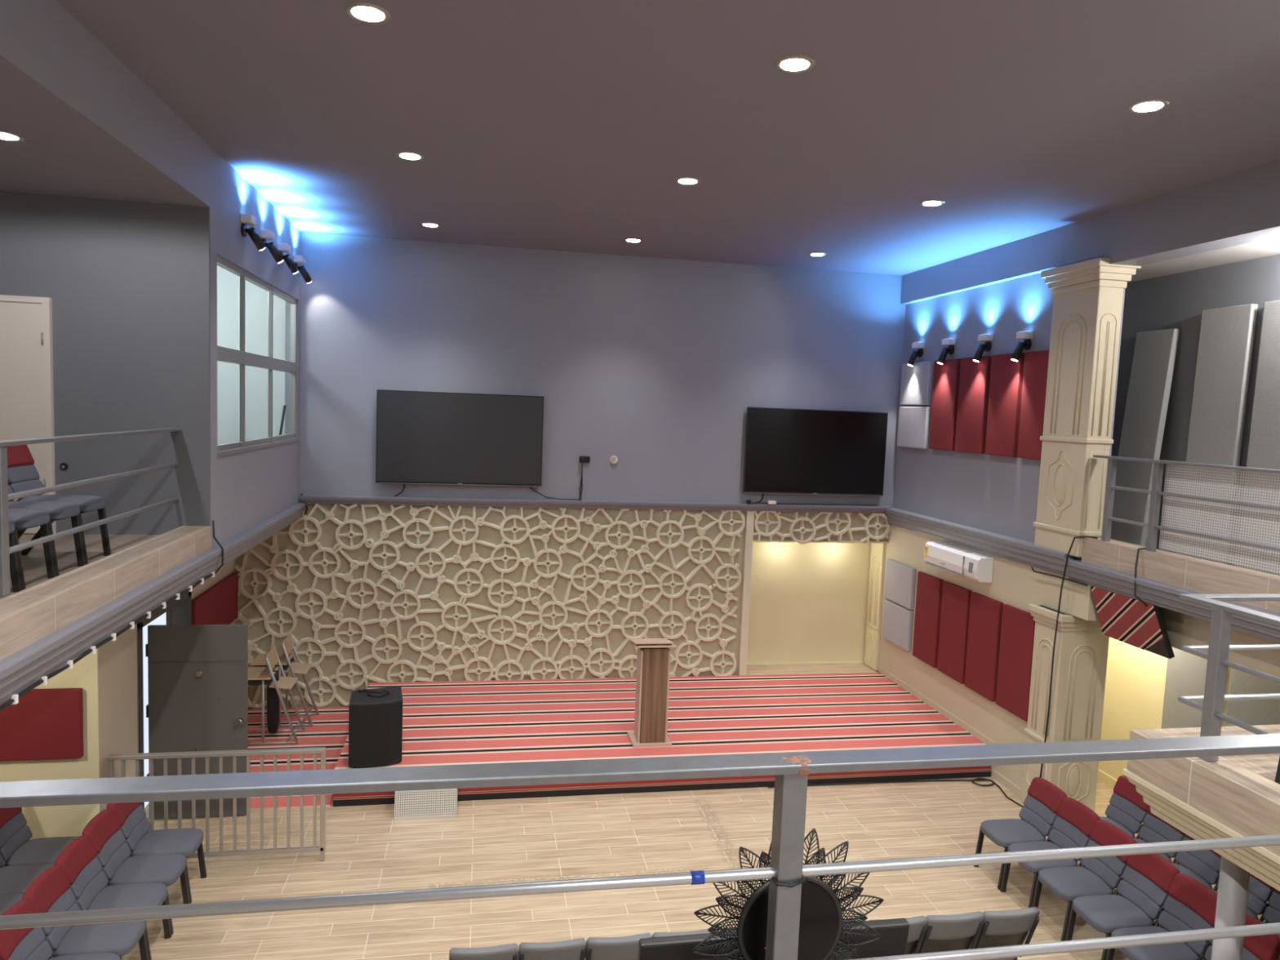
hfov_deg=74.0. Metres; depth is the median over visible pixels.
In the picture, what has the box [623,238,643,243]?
recessed light
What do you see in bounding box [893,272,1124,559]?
wall
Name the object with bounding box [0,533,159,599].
floor
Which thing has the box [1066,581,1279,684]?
trim
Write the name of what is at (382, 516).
relief
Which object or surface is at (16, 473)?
cushion
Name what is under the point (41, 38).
wall
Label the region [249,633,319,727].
school desk
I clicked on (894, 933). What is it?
chair
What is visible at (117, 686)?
wall
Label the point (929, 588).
acoustic panel
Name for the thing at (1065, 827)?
cushion
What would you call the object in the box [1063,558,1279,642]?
trim
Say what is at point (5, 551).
railing
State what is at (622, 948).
chair
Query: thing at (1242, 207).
beam
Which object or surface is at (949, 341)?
wall spotlight
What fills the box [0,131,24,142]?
recessed light
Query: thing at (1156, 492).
railing
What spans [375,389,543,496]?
television
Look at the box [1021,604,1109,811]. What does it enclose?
column
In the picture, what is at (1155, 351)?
acoustic panel
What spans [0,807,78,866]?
chair
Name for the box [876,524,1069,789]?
wall
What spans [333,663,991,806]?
stage
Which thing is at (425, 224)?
recessed light
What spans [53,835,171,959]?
chair
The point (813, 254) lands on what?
recessed light
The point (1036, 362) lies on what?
acoustic panel
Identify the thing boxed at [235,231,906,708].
wall
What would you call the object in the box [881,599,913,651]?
acoustic panel
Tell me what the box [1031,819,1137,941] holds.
chair
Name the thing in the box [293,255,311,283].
wall spotlight
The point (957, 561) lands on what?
air conditioner
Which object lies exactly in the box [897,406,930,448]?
acoustic panel
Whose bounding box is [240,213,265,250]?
wall spotlight
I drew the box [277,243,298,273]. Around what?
wall spotlight
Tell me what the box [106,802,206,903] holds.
chair
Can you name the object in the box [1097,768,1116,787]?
baseboard
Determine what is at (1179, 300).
wall
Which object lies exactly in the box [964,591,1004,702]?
acoustic panel
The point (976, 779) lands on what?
cable
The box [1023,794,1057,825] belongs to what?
cushion
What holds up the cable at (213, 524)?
attached to the wall at (126, 282)
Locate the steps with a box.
[248,706,348,810]
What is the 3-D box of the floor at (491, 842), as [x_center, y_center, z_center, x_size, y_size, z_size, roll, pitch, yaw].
[-0.089,3.883,5.435,16.000,0.150,18.000,1,5,-11]
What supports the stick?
on the wall at (41, 38)
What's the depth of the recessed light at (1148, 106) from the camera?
5.65 m
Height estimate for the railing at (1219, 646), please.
0.897 m
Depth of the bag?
10.49 m
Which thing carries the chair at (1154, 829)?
on the floor at (491, 842)
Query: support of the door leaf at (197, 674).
attached to the door at (179, 611)
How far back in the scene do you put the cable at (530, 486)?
11.98 m
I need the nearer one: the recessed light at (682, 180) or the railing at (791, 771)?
the railing at (791, 771)
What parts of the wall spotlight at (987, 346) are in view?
mounting plate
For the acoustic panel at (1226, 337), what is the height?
2.470 m
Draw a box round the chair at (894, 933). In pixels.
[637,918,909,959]
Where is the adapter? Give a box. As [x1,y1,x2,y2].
[767,500,776,504]
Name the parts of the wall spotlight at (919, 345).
mounting plate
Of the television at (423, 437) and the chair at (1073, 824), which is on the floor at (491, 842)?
the chair at (1073, 824)
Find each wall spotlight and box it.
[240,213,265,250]
[260,229,283,262]
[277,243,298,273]
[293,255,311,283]
[907,342,924,366]
[937,337,955,364]
[973,333,993,362]
[1010,330,1033,361]
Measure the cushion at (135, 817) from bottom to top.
0.135 m
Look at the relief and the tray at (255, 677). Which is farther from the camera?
the relief
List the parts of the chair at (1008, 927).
seat, backrest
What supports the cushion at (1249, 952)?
on the chair at (1264, 947)
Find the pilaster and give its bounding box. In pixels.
[863,542,885,671]
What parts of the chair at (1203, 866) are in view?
seat, backrest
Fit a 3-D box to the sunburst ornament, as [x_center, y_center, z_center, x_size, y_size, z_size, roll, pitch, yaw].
[0.473,1.365,2.504,0.609,0.609,0.195,1,5,-11]
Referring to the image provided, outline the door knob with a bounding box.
[59,462,67,469]
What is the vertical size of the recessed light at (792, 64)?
0.012 m
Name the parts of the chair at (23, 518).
leg, seat, leg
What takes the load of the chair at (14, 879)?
on the floor at (491, 842)
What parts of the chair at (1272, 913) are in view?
seat, backrest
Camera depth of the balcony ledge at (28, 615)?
5.38 m
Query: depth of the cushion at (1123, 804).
8.12 m
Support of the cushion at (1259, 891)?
on the chair at (1260, 892)
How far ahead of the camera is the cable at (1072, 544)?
9.04 m
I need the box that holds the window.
[217,255,299,456]
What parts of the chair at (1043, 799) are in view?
leg, leg, seat, backrest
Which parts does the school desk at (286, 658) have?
leg, leg, backrest, leg, seat, leg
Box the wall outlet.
[578,456,590,499]
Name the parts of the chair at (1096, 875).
leg, leg, seat, backrest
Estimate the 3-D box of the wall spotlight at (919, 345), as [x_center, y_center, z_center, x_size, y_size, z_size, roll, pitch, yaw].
[3.960,-1.809,12.229,0.187,0.347,0.170,1,5,-11]
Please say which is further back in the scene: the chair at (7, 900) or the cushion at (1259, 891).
the cushion at (1259, 891)
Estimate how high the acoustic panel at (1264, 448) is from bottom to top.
2.470 m
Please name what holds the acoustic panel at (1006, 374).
attached to the wall at (994, 494)
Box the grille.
[933,542,971,552]
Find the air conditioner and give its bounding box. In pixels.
[924,541,993,582]
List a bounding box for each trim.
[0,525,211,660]
[0,547,221,705]
[213,502,306,571]
[299,494,891,513]
[885,507,1077,577]
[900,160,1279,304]
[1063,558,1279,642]
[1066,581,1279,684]
[1081,537,1279,613]
[1122,768,1279,891]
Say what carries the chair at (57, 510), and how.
on the floor at (34, 568)
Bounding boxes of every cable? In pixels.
[0,571,215,711]
[212,520,223,573]
[301,493,308,515]
[529,486,581,500]
[751,502,872,505]
[768,777,999,787]
[998,535,1097,807]
[1031,566,1087,586]
[1133,547,1147,606]
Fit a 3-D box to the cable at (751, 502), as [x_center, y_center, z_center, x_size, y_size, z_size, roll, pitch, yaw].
[2.608,0.358,12.677,2.001,0.016,0.026,1,5,-11]
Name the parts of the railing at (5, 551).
post, rail, rail, rail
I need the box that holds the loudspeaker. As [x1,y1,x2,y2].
[348,685,403,768]
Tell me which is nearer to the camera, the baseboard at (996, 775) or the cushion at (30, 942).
the cushion at (30, 942)
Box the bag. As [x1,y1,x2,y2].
[266,670,279,733]
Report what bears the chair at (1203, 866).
on the floor at (491, 842)
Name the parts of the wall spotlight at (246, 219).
mounting plate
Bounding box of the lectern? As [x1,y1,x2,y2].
[627,638,676,747]
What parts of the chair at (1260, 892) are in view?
seat, backrest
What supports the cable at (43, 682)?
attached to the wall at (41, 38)
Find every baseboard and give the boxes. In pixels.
[746,661,864,665]
[878,666,995,744]
[991,768,1022,798]
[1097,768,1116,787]
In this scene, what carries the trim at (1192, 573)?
attached to the wall at (994, 494)
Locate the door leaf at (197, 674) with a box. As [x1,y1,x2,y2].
[145,624,248,819]
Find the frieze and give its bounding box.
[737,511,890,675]
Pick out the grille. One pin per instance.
(940, 544)
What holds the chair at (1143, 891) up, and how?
on the floor at (491, 842)
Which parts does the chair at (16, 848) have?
backrest, seat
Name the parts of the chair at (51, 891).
backrest, seat, leg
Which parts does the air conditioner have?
panel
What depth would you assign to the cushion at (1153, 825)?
7.73 m
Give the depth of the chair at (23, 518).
5.46 m
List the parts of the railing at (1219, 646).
post, rail, rail, rail, rail, rail, rail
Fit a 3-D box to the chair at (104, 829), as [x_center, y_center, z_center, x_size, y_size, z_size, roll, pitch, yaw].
[-4.008,3.117,6.765,0.669,0.875,0.429,1,5,-11]
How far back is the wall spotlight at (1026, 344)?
9.79 m
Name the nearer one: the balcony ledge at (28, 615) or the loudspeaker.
the balcony ledge at (28, 615)
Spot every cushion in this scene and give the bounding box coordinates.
[0,812,26,848]
[7,464,39,484]
[8,927,45,959]
[41,888,75,935]
[70,856,102,898]
[97,828,125,866]
[120,804,146,839]
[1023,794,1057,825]
[1053,815,1090,847]
[1086,839,1126,875]
[1109,792,1146,822]
[1121,865,1168,906]
[1142,813,1184,841]
[1163,895,1214,940]
[1182,835,1221,872]
[1209,939,1259,959]
[1248,875,1273,902]
[1268,891,1279,911]
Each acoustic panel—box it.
[0,688,84,760]
[191,572,237,624]
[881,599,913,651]
[884,558,916,609]
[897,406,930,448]
[899,361,933,404]
[912,571,943,667]
[928,358,960,451]
[937,581,972,684]
[954,355,991,453]
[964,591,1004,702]
[985,352,1024,457]
[995,604,1035,721]
[1017,349,1049,459]
[1110,328,1179,546]
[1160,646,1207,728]
[1175,303,1257,564]
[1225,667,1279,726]
[1235,300,1279,575]
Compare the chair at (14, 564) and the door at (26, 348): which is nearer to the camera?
the chair at (14, 564)
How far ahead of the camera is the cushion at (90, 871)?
6.30 m
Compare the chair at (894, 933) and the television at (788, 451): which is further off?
the television at (788, 451)
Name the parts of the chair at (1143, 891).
leg, leg, seat, backrest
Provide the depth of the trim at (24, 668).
5.23 m
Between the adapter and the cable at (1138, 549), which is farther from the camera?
the adapter
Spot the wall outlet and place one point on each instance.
(582, 459)
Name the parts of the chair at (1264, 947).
backrest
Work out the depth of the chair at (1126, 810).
8.14 m
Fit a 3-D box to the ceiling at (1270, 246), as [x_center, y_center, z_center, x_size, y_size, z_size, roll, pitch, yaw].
[6.341,-1.732,3.365,0.780,0.130,12.600,1,5,-11]
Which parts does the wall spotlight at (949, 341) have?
mounting plate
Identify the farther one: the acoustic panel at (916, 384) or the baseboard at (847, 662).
the baseboard at (847, 662)
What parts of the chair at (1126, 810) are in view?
seat, backrest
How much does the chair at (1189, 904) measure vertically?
0.875 m
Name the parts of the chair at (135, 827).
backrest, seat, leg, leg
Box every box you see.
[394,788,457,820]
[609,455,617,463]
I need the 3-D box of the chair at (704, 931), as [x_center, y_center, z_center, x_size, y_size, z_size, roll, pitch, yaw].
[0.227,3.356,5.850,0.425,0.875,0.668,1,5,-11]
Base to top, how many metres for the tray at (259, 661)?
0.070 m
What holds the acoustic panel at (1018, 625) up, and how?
attached to the wall at (1014, 584)
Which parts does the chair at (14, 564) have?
seat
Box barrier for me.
[106,746,325,861]
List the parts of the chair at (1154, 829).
seat, backrest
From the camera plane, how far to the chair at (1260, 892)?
6.72 m
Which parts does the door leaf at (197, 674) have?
knob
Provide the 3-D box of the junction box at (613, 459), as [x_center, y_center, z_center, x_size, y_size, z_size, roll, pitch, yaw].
[-0.374,-0.291,12.106,0.110,0.110,0.036,1,5,-11]
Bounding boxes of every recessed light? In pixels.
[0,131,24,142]
[345,2,391,24]
[395,151,424,160]
[420,222,440,227]
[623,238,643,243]
[675,177,701,185]
[774,55,815,73]
[808,252,826,256]
[919,200,945,206]
[1127,98,1169,113]
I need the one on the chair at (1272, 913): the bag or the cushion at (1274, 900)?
the cushion at (1274, 900)
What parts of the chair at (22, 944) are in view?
backrest, seat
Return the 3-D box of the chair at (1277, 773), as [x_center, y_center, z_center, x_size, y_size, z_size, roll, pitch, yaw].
[3.889,1.298,4.530,0.669,0.875,0.429,1,5,-11]
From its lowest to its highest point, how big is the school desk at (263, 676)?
1.113 m
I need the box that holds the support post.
[1211,855,1250,959]
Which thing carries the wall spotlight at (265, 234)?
attached to the wall at (41, 38)
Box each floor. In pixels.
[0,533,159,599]
[120,706,1267,959]
[1221,753,1279,781]
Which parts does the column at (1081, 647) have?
cartouche moulding, arch moulding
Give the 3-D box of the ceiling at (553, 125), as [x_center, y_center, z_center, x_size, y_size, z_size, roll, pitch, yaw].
[1.248,-2.547,4.393,9.130,0.150,16.600,1,5,-11]
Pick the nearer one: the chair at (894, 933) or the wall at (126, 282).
the chair at (894, 933)
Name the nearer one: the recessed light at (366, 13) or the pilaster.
the recessed light at (366, 13)
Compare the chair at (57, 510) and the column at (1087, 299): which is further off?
the column at (1087, 299)
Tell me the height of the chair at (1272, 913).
0.875 m
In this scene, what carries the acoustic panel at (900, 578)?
attached to the wall at (1014, 584)
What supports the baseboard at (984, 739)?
attached to the wall at (1014, 584)
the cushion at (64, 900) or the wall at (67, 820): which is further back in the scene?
the wall at (67, 820)
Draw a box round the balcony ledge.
[1126,724,1279,856]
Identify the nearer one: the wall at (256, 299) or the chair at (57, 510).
the chair at (57, 510)
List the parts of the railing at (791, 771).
rail, rail, post, rail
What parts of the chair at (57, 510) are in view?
backrest, leg, seat, leg, leg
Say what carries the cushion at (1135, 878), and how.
on the chair at (1143, 891)
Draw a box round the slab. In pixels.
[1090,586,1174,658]
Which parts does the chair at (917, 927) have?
backrest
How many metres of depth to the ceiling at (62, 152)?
6.00 m
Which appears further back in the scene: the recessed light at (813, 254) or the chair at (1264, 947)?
the recessed light at (813, 254)
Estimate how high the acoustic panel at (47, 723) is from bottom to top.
0.605 m
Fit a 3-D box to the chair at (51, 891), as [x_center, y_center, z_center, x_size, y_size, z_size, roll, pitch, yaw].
[-3.853,3.192,5.923,0.669,0.875,0.429,1,5,-11]
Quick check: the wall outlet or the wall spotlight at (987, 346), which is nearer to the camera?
the wall spotlight at (987, 346)
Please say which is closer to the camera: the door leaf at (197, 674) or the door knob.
the door knob
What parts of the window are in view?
sill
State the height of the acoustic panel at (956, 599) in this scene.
1.210 m
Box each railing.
[0,427,181,596]
[0,733,1279,959]
[1093,454,1279,574]
[1177,593,1279,761]
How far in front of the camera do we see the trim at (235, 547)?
9.08 m
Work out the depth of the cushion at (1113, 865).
7.11 m
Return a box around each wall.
[0,0,301,547]
[0,191,210,534]
[0,648,99,864]
[97,559,235,812]
[217,265,285,444]
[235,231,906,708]
[746,542,871,663]
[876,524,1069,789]
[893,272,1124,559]
[1097,636,1231,780]
[1111,253,1279,565]
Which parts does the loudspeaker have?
cable coil, cord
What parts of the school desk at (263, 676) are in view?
leg, backrest, leg, seat, leg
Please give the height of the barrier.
1.065 m
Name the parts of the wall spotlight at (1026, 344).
mounting plate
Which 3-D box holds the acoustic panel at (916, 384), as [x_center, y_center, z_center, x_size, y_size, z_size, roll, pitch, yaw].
[3.997,-1.392,12.309,0.065,0.613,0.810,1,5,-11]
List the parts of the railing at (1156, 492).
post, post, rail, rail, rail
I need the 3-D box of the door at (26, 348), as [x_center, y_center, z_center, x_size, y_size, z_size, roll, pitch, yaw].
[-5.595,-0.555,7.232,1.075,2.030,0.067,1,5,-11]
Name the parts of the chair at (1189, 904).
leg, seat, backrest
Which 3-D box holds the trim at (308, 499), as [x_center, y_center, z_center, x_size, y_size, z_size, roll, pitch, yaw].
[-0.372,0.356,12.149,8.490,0.115,0.105,1,5,-11]
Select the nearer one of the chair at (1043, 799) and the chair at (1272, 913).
the chair at (1272, 913)
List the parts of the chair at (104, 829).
backrest, seat, leg, leg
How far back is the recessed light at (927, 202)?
8.37 m
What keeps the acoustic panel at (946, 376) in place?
attached to the wall at (994, 494)
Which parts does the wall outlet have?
cord, plate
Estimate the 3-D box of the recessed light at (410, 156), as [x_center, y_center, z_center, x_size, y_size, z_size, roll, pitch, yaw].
[-2.021,-2.845,7.468,0.246,0.012,0.246,1,5,-11]
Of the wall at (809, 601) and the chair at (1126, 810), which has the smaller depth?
the chair at (1126, 810)
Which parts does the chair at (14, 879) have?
backrest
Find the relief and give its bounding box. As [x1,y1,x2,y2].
[234,503,745,708]
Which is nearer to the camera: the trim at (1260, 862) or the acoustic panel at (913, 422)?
the trim at (1260, 862)
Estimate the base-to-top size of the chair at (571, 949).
0.875 m
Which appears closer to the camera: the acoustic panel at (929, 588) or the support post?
the support post
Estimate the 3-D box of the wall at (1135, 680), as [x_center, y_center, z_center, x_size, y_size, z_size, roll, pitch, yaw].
[6.821,2.846,4.144,0.140,2.660,13.150,1,5,-11]
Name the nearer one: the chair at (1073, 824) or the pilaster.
the chair at (1073, 824)
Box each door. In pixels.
[0,294,56,533]
[137,591,191,808]
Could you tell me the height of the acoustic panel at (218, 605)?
0.620 m
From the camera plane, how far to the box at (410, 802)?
8.71 m
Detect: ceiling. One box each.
[0,55,208,207]
[56,0,1279,275]
[1127,236,1279,282]
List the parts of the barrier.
post, rail, rail, post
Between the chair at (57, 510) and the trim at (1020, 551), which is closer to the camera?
the chair at (57, 510)
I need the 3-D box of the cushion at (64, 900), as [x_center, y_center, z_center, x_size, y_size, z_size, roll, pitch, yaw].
[-4.048,2.973,5.867,0.116,0.135,0.412,1,5,-11]
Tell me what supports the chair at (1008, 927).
on the floor at (491, 842)
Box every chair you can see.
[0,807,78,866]
[0,853,54,894]
[0,893,23,915]
[0,899,120,959]
[7,444,111,564]
[7,479,85,576]
[8,508,56,590]
[8,520,22,592]
[22,865,149,959]
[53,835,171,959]
[81,808,190,934]
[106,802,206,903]
[448,942,518,959]
[517,937,586,959]
[584,933,651,959]
[637,918,909,959]
[651,928,715,937]
[868,915,927,954]
[912,911,984,954]
[968,906,1039,959]
[973,777,1066,889]
[1000,797,1100,907]
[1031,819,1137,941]
[1064,853,1179,959]
[1099,775,1148,839]
[1105,873,1217,959]
[1133,804,1184,863]
[1171,833,1221,891]
[1204,913,1279,959]
[1213,873,1274,921]
[1260,887,1279,959]
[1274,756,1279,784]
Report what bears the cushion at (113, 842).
on the chair at (104, 829)
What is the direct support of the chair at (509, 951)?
on the floor at (491, 842)
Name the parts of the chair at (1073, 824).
leg, leg, seat, backrest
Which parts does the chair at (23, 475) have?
leg, backrest, leg, seat, leg, leg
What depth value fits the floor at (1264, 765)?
5.04 m
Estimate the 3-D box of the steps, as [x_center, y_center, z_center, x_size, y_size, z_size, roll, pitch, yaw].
[-4.339,3.249,10.146,1.710,0.014,2.960,1,5,-11]
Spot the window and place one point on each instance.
(242, 357)
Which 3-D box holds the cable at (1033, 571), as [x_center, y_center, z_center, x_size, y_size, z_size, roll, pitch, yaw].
[4.470,1.036,9.093,0.023,0.049,0.895,1,5,-11]
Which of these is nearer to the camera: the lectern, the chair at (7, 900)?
the chair at (7, 900)
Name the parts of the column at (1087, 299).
cartouche moulding, arch moulding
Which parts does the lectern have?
panel, plate, panel, panel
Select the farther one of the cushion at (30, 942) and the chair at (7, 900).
the chair at (7, 900)
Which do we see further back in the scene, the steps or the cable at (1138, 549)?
the steps
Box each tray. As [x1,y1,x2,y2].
[248,669,278,684]
[253,657,293,670]
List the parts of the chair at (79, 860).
backrest, seat, leg, leg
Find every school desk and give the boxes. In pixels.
[248,645,306,745]
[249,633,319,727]
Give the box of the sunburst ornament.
[692,828,884,959]
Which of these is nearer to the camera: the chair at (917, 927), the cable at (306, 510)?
the chair at (917, 927)
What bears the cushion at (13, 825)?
on the chair at (16, 848)
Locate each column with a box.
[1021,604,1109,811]
[1033,257,1141,556]
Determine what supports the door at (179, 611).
in the wall at (117, 686)
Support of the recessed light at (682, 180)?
in the ceiling at (553, 125)
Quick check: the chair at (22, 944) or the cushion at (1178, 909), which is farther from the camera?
the cushion at (1178, 909)
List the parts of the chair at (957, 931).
backrest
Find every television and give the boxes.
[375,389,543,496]
[742,406,888,502]
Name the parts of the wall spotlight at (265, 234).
mounting plate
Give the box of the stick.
[279,404,285,435]
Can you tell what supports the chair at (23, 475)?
on the floor at (34, 568)
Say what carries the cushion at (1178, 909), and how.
on the chair at (1189, 904)
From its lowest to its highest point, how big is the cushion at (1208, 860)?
0.135 m
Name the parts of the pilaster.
arch moulding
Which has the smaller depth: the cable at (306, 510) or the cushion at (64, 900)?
the cushion at (64, 900)
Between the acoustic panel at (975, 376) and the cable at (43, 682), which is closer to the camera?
the cable at (43, 682)

